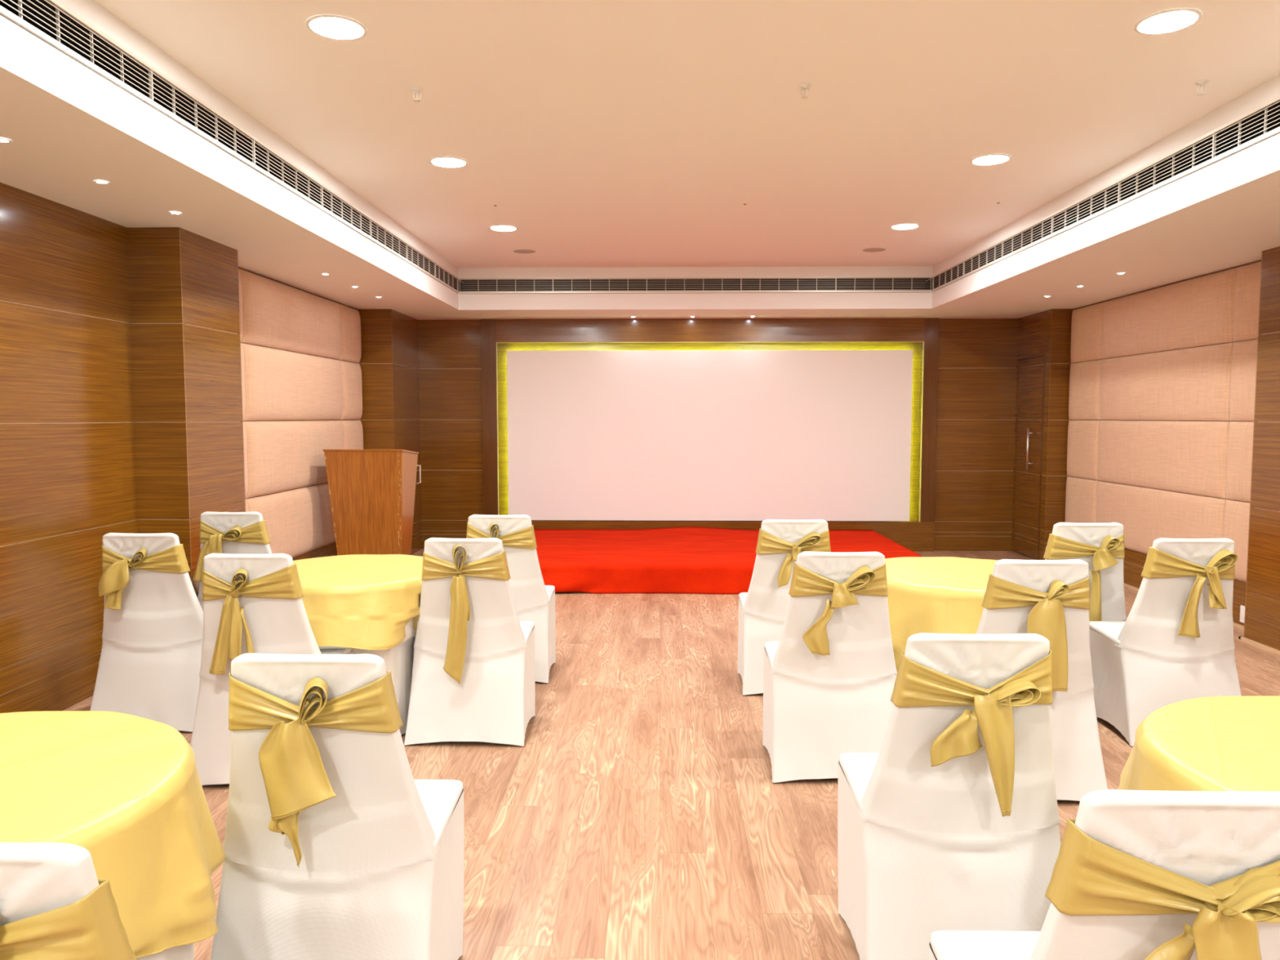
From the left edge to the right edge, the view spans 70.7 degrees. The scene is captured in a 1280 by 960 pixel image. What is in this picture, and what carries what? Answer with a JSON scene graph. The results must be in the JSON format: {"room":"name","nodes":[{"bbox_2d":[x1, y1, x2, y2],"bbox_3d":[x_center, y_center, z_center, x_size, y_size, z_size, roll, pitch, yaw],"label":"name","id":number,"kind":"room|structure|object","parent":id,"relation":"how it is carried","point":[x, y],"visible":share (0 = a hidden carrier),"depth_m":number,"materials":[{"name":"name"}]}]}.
{"room":"event hall","nodes":[
{"label":"event hall","id":0,"kind":"room"},
{"bbox_2d":[0,182,359,713],"bbox_3d":[-3.128,-0.047,3.652,0.300,2.585,13.950,0,4,1],"label":"wall","id":1,"kind":"structure","parent":0,"point":[68,468],"depth_m":4.58,"materials":[{"name":"brown wood"}]},
{"bbox_2d":[0,137,11,142],"bbox_3d":[-2.501,-1.332,3.540,0.060,0.004,0.060,0,4,1],"label":"recessed light","id":2,"kind":"object","parent":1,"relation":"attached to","point":[2,140],"visible":1,"depth_m":3.54,"materials":[{"name":"white plastic"}]},
{"bbox_2d":[0,0,154,107],"bbox_3d":[-1.982,-1.551,3.180,0.024,0.161,0.919,0,4,1],"label":"air vent","id":3,"kind":"object","parent":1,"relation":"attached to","point":[57,5],"visible":1,"depth_m":3.22,"materials":[{"name":"silver metal"}]},
{"bbox_2d":[94,180,109,183],"bbox_3d":[-2.487,-1.376,4.172,0.060,0.004,0.060,0,4,1],"label":"recessed light","id":4,"kind":"object","parent":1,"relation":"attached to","point":[95,181],"visible":1,"depth_m":4.17,"materials":[{"name":"white plastic"}]},
{"bbox_2d":[168,211,182,214],"bbox_3d":[-2.470,-1.420,4.800,0.060,0.004,0.060,0,4,1],"label":"recessed light","id":5,"kind":"object","parent":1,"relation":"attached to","point":[171,212],"visible":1,"depth_m":4.79,"materials":[{"name":"white plastic"}]},
{"bbox_2d":[127,226,245,597],"bbox_3d":[-2.798,-0.184,5.626,0.330,2.585,0.720,0,4,1],"label":"pillar","id":6,"kind":"structure","parent":1,"relation":"attached to","point":[184,285],"depth_m":5.29,"materials":[{"name":"brown wood"}]},
{"bbox_2d":[151,66,256,169],"bbox_3d":[-1.961,-1.615,4.098,0.024,0.161,0.919,0,4,1],"label":"air vent","id":7,"kind":"object","parent":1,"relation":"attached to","point":[174,85],"visible":1,"depth_m":4.03,"materials":[{"name":"silver metal"}]},
{"bbox_2d":[0,0,476,319],"bbox_3d":[-2.623,-1.585,3.534,1.310,0.500,13.950,0,4,1],"label":"soffit","id":8,"kind":"structure","parent":1,"relation":"attached to","point":[68,127],"depth_m":4.24,"materials":[{"name":"white paint"}]},
{"bbox_2d":[254,137,324,211],"bbox_3d":[-1.940,-1.679,5.015,0.024,0.161,0.919,0,4,1],"label":"air vent","id":9,"kind":"object","parent":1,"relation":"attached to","point":[268,149],"visible":1,"depth_m":4.96,"materials":[{"name":"silver metal"}]},
{"bbox_2d":[238,268,363,557],"bbox_3d":[-2.855,-0.483,7.580,0.065,2.232,3.192,0,4,1],"label":"wall panel","id":10,"kind":"object","parent":1,"relation":"attached to","point":[277,384],"visible":0.48,"depth_m":7.41,"materials":[{"name":"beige fabric"}]},
{"bbox_2d":[322,184,372,240],"bbox_3d":[-1.919,-1.743,5.933,0.024,0.161,0.919,0,4,1],"label":"air vent","id":11,"kind":"object","parent":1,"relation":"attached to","point":[351,206],"visible":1,"depth_m":5.89,"materials":[{"name":"silver metal"}]},
{"bbox_2d":[357,309,422,555],"bbox_3d":[-2.682,-0.472,9.749,0.375,2.585,1.110,0,4,1],"label":"trim","id":12,"kind":"structure","parent":1,"relation":"attached to","point":[388,362],"depth_m":9.20,"materials":[{"name":"brown wood"}]},
{"bbox_2d":[371,217,408,262],"bbox_3d":[-1.899,-1.807,6.850,0.024,0.161,0.919,0,4,1],"label":"air vent","id":13,"kind":"object","parent":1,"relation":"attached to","point":[373,220],"visible":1,"depth_m":6.83,"materials":[{"name":"silver metal"}]},
{"bbox_2d":[407,243,436,279],"bbox_3d":[-1.878,-1.871,7.768,0.024,0.161,0.919,0,4,1],"label":"air vent","id":14,"kind":"object","parent":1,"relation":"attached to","point":[409,245],"visible":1,"depth_m":7.74,"materials":[{"name":"silver metal"}]},
{"bbox_2d":[435,262,458,293],"bbox_3d":[-1.857,-1.935,8.685,0.024,0.161,0.919,0,4,1],"label":"air vent","id":15,"kind":"object","parent":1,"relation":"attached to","point":[438,265],"visible":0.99,"depth_m":8.65,"materials":[{"name":"silver metal"}]},
{"bbox_2d":[62,548,1279,959],"bbox_3d":[0.626,1.298,3.661,7.810,0.100,13.950,0,4,1],"label":"floor","id":16,"kind":"structure","parent":0,"point":[640,814],"depth_m":3.49,"materials":[{"name":"laminate"}]},
{"bbox_2d":[0,842,137,959],"bbox_3d":[-0.885,0.926,1.401,0.552,0.949,0.541,0,4,1],"label":"banquet chair","id":17,"kind":"object","parent":16,"relation":"on","point":[54,905],"visible":1,"depth_m":1.16,"materials":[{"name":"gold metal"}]},
{"bbox_2d":[89,533,203,732],"bbox_3d":[-2.364,0.709,4.517,0.552,0.949,0.542,0,4,1],"label":"banquet chair","id":18,"kind":"object","parent":16,"relation":"on","point":[149,664],"visible":0.87,"depth_m":4.33,"materials":[{"name":"white fabric"}]},
{"bbox_2d":[192,511,271,610],"bbox_3d":[-2.368,0.642,5.475,0.552,0.949,0.542,0,4,1],"label":"banquet chair","id":19,"kind":"object","parent":16,"relation":"on","point":[220,532],"visible":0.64,"depth_m":5.24,"materials":[{"name":"white fabric"}]},
{"bbox_2d":[190,553,352,785],"bbox_3d":[-1.574,0.754,3.874,0.552,0.949,0.535,0,4,1],"label":"banquet chair","id":20,"kind":"object","parent":16,"relation":"on","point":[253,603],"visible":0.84,"depth_m":3.67,"materials":[{"name":"white fabric"}]},
{"bbox_2d":[210,653,464,959],"bbox_3d":[-0.766,0.862,2.330,0.552,0.949,0.542,0,4,1],"label":"banquet chair","id":21,"kind":"object","parent":16,"relation":"on","point":[333,848],"visible":0.99,"depth_m":2.15,"materials":[{"name":"white fabric"}]},
{"bbox_2d":[322,448,421,555],"bbox_3d":[-2.350,0.330,8.011,0.684,1.226,0.598,0,4,1],"label":"lectern","id":22,"kind":"object","parent":16,"relation":"on","point":[372,491],"visible":0.68,"depth_m":7.73,"materials":[{"name":"brown wood"}]},
{"bbox_2d":[404,537,534,746],"bbox_3d":[-0.798,0.721,4.341,0.552,0.949,0.544,0,4,1],"label":"banquet chair","id":23,"kind":"object","parent":16,"relation":"on","point":[473,679],"visible":1,"depth_m":4.15,"materials":[{"name":"white fabric"}]},
{"bbox_2d":[466,514,555,683],"bbox_3d":[-0.786,0.653,5.323,0.552,0.949,0.535,0,4,1],"label":"banquet chair","id":24,"kind":"object","parent":16,"relation":"on","point":[534,601],"visible":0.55,"depth_m":5.13,"materials":[{"name":"white fabric"}]},
{"bbox_2d":[533,526,922,594],"bbox_3d":[0.535,0.748,8.876,4.098,0.273,2.545,0,4,1],"label":"stage platform","id":25,"kind":"object","parent":16,"relation":"on","point":[679,559],"visible":0.52,"depth_m":8.17,"materials":[{"name":"red carpet"}]},
{"bbox_2d":[737,519,831,695],"bbox_3d":[0.835,0.669,5.087,0.552,0.949,0.535,0,4,1],"label":"banquet chair","id":26,"kind":"object","parent":16,"relation":"on","point":[762,610],"visible":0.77,"depth_m":4.90,"materials":[{"name":"white fabric"}]},
{"bbox_2d":[762,551,897,782],"bbox_3d":[0.825,0.750,3.924,0.552,0.949,0.537,0,4,1],"label":"banquet chair","id":27,"kind":"object","parent":16,"relation":"on","point":[829,677],"visible":0.98,"depth_m":3.73,"materials":[{"name":"white fabric"}]},
{"bbox_2d":[837,632,1060,959],"bbox_3d":[0.863,0.848,2.532,0.552,0.949,0.535,0,4,1],"label":"banquet chair","id":28,"kind":"object","parent":16,"relation":"on","point":[953,824],"visible":0.99,"depth_m":2.35,"materials":[{"name":"white fabric"}]},
{"bbox_2d":[976,559,1107,800],"bbox_3d":[1.553,0.765,3.720,0.552,0.949,0.543,0,4,1],"label":"banquet chair","id":29,"kind":"object","parent":16,"relation":"on","point":[1050,599],"visible":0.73,"depth_m":3.51,"materials":[{"name":"white fabric"}]},
{"bbox_2d":[1043,522,1126,621],"bbox_3d":[2.341,0.679,4.941,0.552,0.949,0.539,0,4,1],"label":"banquet chair","id":30,"kind":"object","parent":16,"relation":"on","point":[1100,545],"visible":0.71,"depth_m":4.71,"materials":[{"name":"white fabric"}]},
{"bbox_2d":[928,789,1279,959],"bbox_3d":[0.834,0.915,1.564,0.552,0.949,0.535,0,4,1],"label":"banquet chair","id":31,"kind":"object","parent":16,"relation":"on","point":[1137,874],"visible":1,"depth_m":1.33,"materials":[{"name":"white fabric"}]},
{"bbox_2d":[1088,537,1241,746],"bbox_3d":[2.518,0.722,4.335,0.552,0.949,0.535,0,4,1],"label":"banquet chair","id":32,"kind":"object","parent":16,"relation":"on","point":[1175,643],"visible":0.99,"depth_m":4.15,"materials":[{"name":"white fabric"}]},
{"bbox_3d":[-1.420,0.817,4.491,0.950,0.740,0.950,0,4,1],"label":"round table","id":33,"kind":"object","parent":16,"relation":"on","visible":0},
{"bbox_2d":[318,617,416,735],"bbox_3d":[-1.423,0.811,4.494,0.983,0.733,0.984,0,4,1],"label":"cloth","id":34,"kind":"object","parent":33,"relation":"on","point":[398,660],"visible":0.21,"depth_m":4.22,"materials":[{"name":"white fabric"}]},
{"bbox_2d":[293,554,422,649],"bbox_3d":[-1.429,0.578,4.475,1.094,0.284,1.093,0,4,1],"label":"tablecloth","id":35,"kind":"object","parent":34,"relation":"on","point":[365,602],"visible":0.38,"depth_m":4.05,"materials":[{"name":"yellow fabric"}]},
{"bbox_3d":[-1.460,1.001,1.863,0.950,0.740,0.950,0,4,1],"label":"round table","id":36,"kind":"object","parent":16,"relation":"on","visible":0},
{"bbox_2d":[136,942,194,959],"bbox_3d":[-1.462,0.994,1.866,1.004,0.733,0.991,0,4,1],"label":"cloth","id":37,"kind":"object","parent":36,"relation":"on","point":[185,952],"visible":0.09,"depth_m":1.89,"materials":[{"name":"white fabric"}]},
{"bbox_2d":[0,711,226,958],"bbox_3d":[-1.457,0.811,1.842,1.090,0.382,1.103,0,4,1],"label":"tablecloth","id":38,"kind":"object","parent":37,"relation":"on","point":[126,789],"visible":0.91,"depth_m":1.85,"materials":[{"name":"yellow fabric"}]},
{"bbox_3d":[1.549,0.824,4.404,0.950,0.740,0.950,0,4,1],"label":"round table","id":39,"kind":"object","parent":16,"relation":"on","visible":0},
{"bbox_3d":[1.547,0.817,4.401,0.998,0.733,0.998,0,4,1],"label":"cloth","id":40,"kind":"object","parent":39,"relation":"on","visible":0},
{"bbox_2d":[884,556,998,671],"bbox_3d":[1.538,0.658,4.402,1.062,0.433,1.073,-1,4,-9],"label":"tablecloth","id":41,"kind":"object","parent":40,"relation":"on","point":[926,594],"visible":0.3,"depth_m":4.04,"materials":[{"name":"yellow fabric"}]},
{"bbox_3d":[1.644,0.992,1.987,0.950,0.740,0.950,0,4,1],"label":"round table","id":42,"kind":"object","parent":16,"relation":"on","visible":0},
{"bbox_3d":[1.645,0.986,1.986,1.008,0.733,1.000,0,4,1],"label":"cloth","id":43,"kind":"object","parent":42,"relation":"on","visible":0},
{"bbox_2d":[1117,695,1279,791],"bbox_3d":[1.645,0.793,1.980,1.109,0.364,1.095,0,4,1],"label":"tablecloth","id":44,"kind":"object","parent":43,"relation":"on","point":[1211,743],"visible":0.5,"depth_m":2.08,"materials":[{"name":"yellow fabric"}]},
{"bbox_2d":[94,0,1279,267],"bbox_3d":[0.410,-1.771,3.186,4.970,0.080,12.020,0,4,1],"label":"ceiling","id":45,"kind":"structure","parent":0,"point":[608,133],"depth_m":4.39,"materials":[{"name":"white paint"}]},
{"bbox_2d":[306,14,367,39],"bbox_3d":[-1.173,-1.749,3.494,0.224,0.006,0.224,0,4,1],"label":"recessed light","id":46,"kind":"object","parent":45,"relation":"in","point":[335,27],"visible":1,"depth_m":3.48,"materials":[{"name":"white plastic"}]},
{"bbox_2d":[410,86,422,102],"bbox_3d":[-1.024,-1.769,4.146,0.056,0.056,0.056,0,4,1],"label":"sprinkler head","id":47,"kind":"object","parent":45,"relation":"attached to","point":[417,89],"visible":1,"depth_m":4.14},
{"bbox_2d":[429,156,467,168],"bbox_3d":[-1.131,-1.878,5.339,0.224,0.006,0.224,0,4,1],"label":"recessed light","id":48,"kind":"object","parent":45,"relation":"in","point":[443,162],"visible":1,"depth_m":5.33,"materials":[{"name":"white plastic"}]},
{"bbox_2d":[431,158,465,167],"bbox_3d":[-1.131,-1.878,5.339,0.192,0.002,0.192,0,4,1],"label":"diffuser","id":49,"kind":"object","parent":48,"relation":"attached to","point":[443,162],"depth_m":5.34,"materials":[{"name":"white plastic"}]},
{"bbox_2d":[488,225,517,231],"bbox_3d":[-1.089,-2.008,7.204,0.224,0.006,0.224,0,4,1],"label":"recessed light","id":50,"kind":"object","parent":45,"relation":"in","point":[497,228],"visible":1,"depth_m":7.19,"materials":[{"name":"white plastic"}]},
{"bbox_2d":[512,248,536,253],"bbox_3d":[-1.049,-2.077,8.201,0.216,0.006,0.216,0,4,1],"label":"ceiling speaker","id":51,"kind":"object","parent":45,"relation":"attached to","point":[517,251],"visible":1,"depth_m":8.18,"materials":[{"name":"white plastic"}]},
{"bbox_2d":[513,249,535,253],"bbox_3d":[-1.049,-2.076,8.201,0.199,0.004,0.199,0,4,6],"label":"speaker grille","id":52,"kind":"object","parent":51,"relation":"attached to","point":[514,251],"depth_m":8.19,"materials":[{"name":"beige"}]},
{"bbox_2d":[799,83,811,98],"bbox_3d":[0.750,-1.766,4.106,0.056,0.056,0.056,0,4,1],"label":"sprinkler head","id":53,"kind":"object","parent":45,"relation":"attached to","point":[803,86],"visible":1,"depth_m":4.10},
{"bbox_2d":[862,247,886,252],"bbox_3d":[2.109,-2.072,8.130,0.216,0.006,0.216,0,4,1],"label":"ceiling speaker","id":54,"kind":"object","parent":45,"relation":"attached to","point":[870,249],"visible":1,"depth_m":8.11,"materials":[{"name":"white plastic"}]},
{"bbox_2d":[889,223,919,229],"bbox_3d":[2.095,-2.004,7.142,0.224,0.006,0.224,0,4,1],"label":"recessed light","id":55,"kind":"object","parent":45,"relation":"in","point":[900,226],"visible":1,"depth_m":7.13,"materials":[{"name":"white plastic"}]},
{"bbox_2d":[970,154,1011,165],"bbox_3d":[2.053,-1.874,5.287,0.224,0.006,0.224,0,4,1],"label":"recessed light","id":56,"kind":"object","parent":45,"relation":"in","point":[989,159],"visible":1,"depth_m":5.28,"materials":[{"name":"white plastic"}]},
{"bbox_2d":[973,155,1008,164],"bbox_3d":[2.053,-1.874,5.287,0.192,0.002,0.192,0,4,1],"label":"diffuser","id":57,"kind":"object","parent":56,"relation":"attached to","point":[980,160],"depth_m":5.29,"materials":[{"name":"white plastic"}]},
{"bbox_2d":[1133,8,1202,35],"bbox_3d":[2.011,-1.746,3.442,0.224,0.006,0.224,0,4,1],"label":"recessed light","id":58,"kind":"object","parent":45,"relation":"in","point":[1171,20],"visible":1,"depth_m":3.43,"materials":[{"name":"white plastic"}]},
{"bbox_2d":[1138,11,1196,33],"bbox_3d":[2.011,-1.746,3.442,0.192,0.002,0.192,0,4,1],"label":"diffuser","id":59,"kind":"object","parent":58,"relation":"attached to","point":[1162,22],"depth_m":3.44,"materials":[{"name":"white plastic"}]},
{"bbox_2d":[1194,80,1208,95],"bbox_3d":[2.529,-1.764,4.066,0.056,0.056,0.056,0,4,1],"label":"sprinkler head","id":60,"kind":"object","parent":45,"relation":"attached to","point":[1201,82],"visible":1,"depth_m":4.06},
{"bbox_2d":[417,318,1017,551],"bbox_3d":[0.810,-0.512,10.324,7.750,2.585,0.400,0,4,1],"label":"wall","id":61,"kind":"structure","parent":0,"point":[977,358],"depth_m":10.12,"materials":[{"name":"brown wood"}]},
{"bbox_2d":[458,277,552,293],"bbox_3d":[-1.356,-1.967,9.144,0.949,0.161,0.024,0,4,1],"label":"air vent","id":62,"kind":"object","parent":61,"relation":"attached to","point":[515,291],"visible":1,"depth_m":9.13,"materials":[{"name":"silver metal"}]},
{"bbox_2d":[552,276,646,293],"bbox_3d":[-0.406,-1.965,9.123,0.949,0.161,0.024,0,4,1],"label":"air vent","id":63,"kind":"object","parent":61,"relation":"attached to","point":[632,277],"visible":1,"depth_m":9.12,"materials":[{"name":"silver metal"}]},
{"bbox_2d":[646,276,741,293],"bbox_3d":[0.544,-1.964,9.101,0.949,0.161,0.024,0,4,1],"label":"air vent","id":64,"kind":"object","parent":61,"relation":"attached to","point":[647,277],"visible":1,"depth_m":9.10,"materials":[{"name":"silver metal"}]},
{"bbox_2d":[457,266,933,319],"bbox_3d":[0.559,-2.019,9.758,4.770,0.500,1.330,0,4,1],"label":"trim","id":65,"kind":"structure","parent":61,"relation":"attached to","point":[479,306],"depth_m":9.13,"materials":[{"name":"white paint"}]},
{"bbox_2d":[506,350,912,521],"bbox_3d":[0.766,-0.495,10.145,4.510,1.905,0.099,0,4,1],"label":"projection screen","id":66,"kind":"object","parent":61,"relation":"attached to","point":[593,435],"visible":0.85,"depth_m":10.09,"materials":[{"name":"white fabric"}]},
{"bbox_2d":[480,318,939,551],"bbox_3d":[0.760,-0.499,10.130,5.060,2.585,0.130,0,4,1],"label":"trim","id":67,"kind":"structure","parent":61,"relation":"attached to","point":[914,535],"depth_m":10.02,"materials":[{"name":"brown wood"}]},
{"bbox_2d":[496,341,924,522],"bbox_3d":[0.764,-0.532,10.071,4.730,2.000,0.024,0,4,1],"label":"trim","id":68,"kind":"structure","parent":61,"relation":"attached to","point":[808,341],"depth_m":10.02,"materials":[{"name":"yellow"}]},
{"bbox_2d":[741,276,835,293],"bbox_3d":[1.494,-1.962,9.080,0.949,0.161,0.024,0,4,1],"label":"air vent","id":69,"kind":"object","parent":61,"relation":"attached to","point":[753,277],"visible":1,"depth_m":9.07,"materials":[{"name":"silver metal"}]},
{"bbox_2d":[835,275,931,293],"bbox_3d":[2.443,-1.961,9.058,0.949,0.161,0.024,0,4,1],"label":"air vent","id":70,"kind":"object","parent":61,"relation":"attached to","point":[864,277],"visible":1,"depth_m":9.05,"materials":[{"name":"silver metal"}]},
{"bbox_2d":[931,260,963,292],"bbox_3d":[2.924,-1.927,8.578,0.024,0.161,0.919,0,4,1],"label":"air vent","id":71,"kind":"object","parent":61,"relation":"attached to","point":[958,264],"visible":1,"depth_m":8.58,"materials":[{"name":"silver metal"}]},
{"bbox_2d":[962,240,1001,278],"bbox_3d":[2.903,-1.863,7.660,0.024,0.161,0.919,0,4,1],"label":"air vent","id":72,"kind":"object","parent":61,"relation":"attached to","point":[999,242],"visible":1,"depth_m":7.62,"materials":[{"name":"silver metal"}]},
{"bbox_2d":[1000,214,1052,260],"bbox_3d":[2.882,-1.799,6.743,0.024,0.161,0.919,0,4,1],"label":"air vent","id":73,"kind":"object","parent":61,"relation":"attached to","point":[1041,221],"visible":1,"depth_m":6.70,"materials":[{"name":"silver metal"}]},
{"bbox_2d":[1013,354,1045,559],"bbox_3d":[4.137,-0.244,9.670,0.106,2.140,0.710,0,4,1],"label":"door","id":74,"kind":"structure","parent":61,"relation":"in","point":[1031,388],"depth_m":9.62,"materials":[{"name":"brown wood"}]},
{"bbox_2d":[1050,179,1119,237],"bbox_3d":[2.861,-1.735,5.825,0.024,0.161,0.919,0,4,1],"label":"air vent","id":75,"kind":"object","parent":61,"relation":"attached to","point":[1104,188],"visible":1,"depth_m":5.79,"materials":[{"name":"silver metal"}]},
{"bbox_2d":[1116,130,1213,207],"bbox_3d":[2.841,-1.671,4.908,0.024,0.161,0.919,0,4,1],"label":"air vent","id":76,"kind":"object","parent":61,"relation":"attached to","point":[1193,143],"visible":1,"depth_m":4.85,"materials":[{"name":"silver metal"}]},
{"bbox_2d":[1211,95,1279,164],"bbox_3d":[2.820,-1.607,3.990,0.024,0.161,0.919,0,4,1],"label":"air vent","id":77,"kind":"object","parent":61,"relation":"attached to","point":[1264,107],"visible":1,"depth_m":4.20,"materials":[{"name":"silver metal"}]},
{"bbox_2d":[1067,259,1261,626],"bbox_3d":[4.380,-0.035,3.482,0.300,2.585,13.950,0,4,1],"label":"wall","id":78,"kind":"structure","parent":0,"point":[1134,562],"depth_m":7.76,"materials":[{"name":"brown wood"}]},
{"bbox_2d":[1011,308,1073,559],"bbox_3d":[4.280,-0.466,9.661,0.241,2.585,0.970,0,4,1],"label":"trim","id":79,"kind":"structure","parent":78,"relation":"attached to","point":[1048,332],"depth_m":9.20,"materials":[{"name":"brown wood"}]},
{"bbox_2d":[908,74,1279,318],"bbox_3d":[3.665,-1.575,3.391,1.730,0.500,13.950,0,4,1],"label":"ceiling soffit","id":80,"kind":"structure","parent":78,"relation":"attached to","point":[1222,215],"depth_m":5.70,"materials":[{"name":"white paint"}]},
{"bbox_2d":[1065,261,1261,582],"bbox_3d":[4.300,-0.483,7.586,0.045,2.232,3.137,0,4,1],"label":"wall panel","id":81,"kind":"object","parent":78,"relation":"attached to","point":[1216,382],"visible":0.73,"depth_m":7.32,"materials":[{"name":"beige fabric"}]},
{"bbox_2d":[1124,582,1279,654],"bbox_3d":[4.173,1.067,6.135,0.230,0.018,6.279,0,4,1],"label":"baseboard","id":82,"kind":"structure","parent":78,"relation":"attached to","point":[1242,637],"depth_m":6.02,"materials":[{"name":"brown wood"}]},
{"bbox_2d":[1240,604,1244,622],"bbox_3d":[4.288,0.956,6.406,0.012,0.120,0.090,0,4,1],"label":"wall socket","id":83,"kind":"object","parent":78,"relation":"attached to","point":[1242,607],"visible":0.52,"depth_m":6.42,"materials":[{"name":"white plastic"}]},
{"bbox_2d":[1241,610,1244,618],"bbox_3d":[4.284,0.956,6.407,0.004,0.050,0.040,0,4,1],"label":"rocker switch","id":84,"kind":"object","parent":83,"relation":"attached to","point":[1242,611],"depth_m":6.41,"materials":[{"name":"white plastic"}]},
{"bbox_2d":[1244,246,1279,650],"bbox_3d":[4.162,-0.103,4.460,0.240,2.585,3.100,0,4,1],"label":"trim","id":85,"kind":"structure","parent":78,"relation":"attached to","point":[1262,604],"depth_m":5.87,"materials":[{"name":"brown wood"}]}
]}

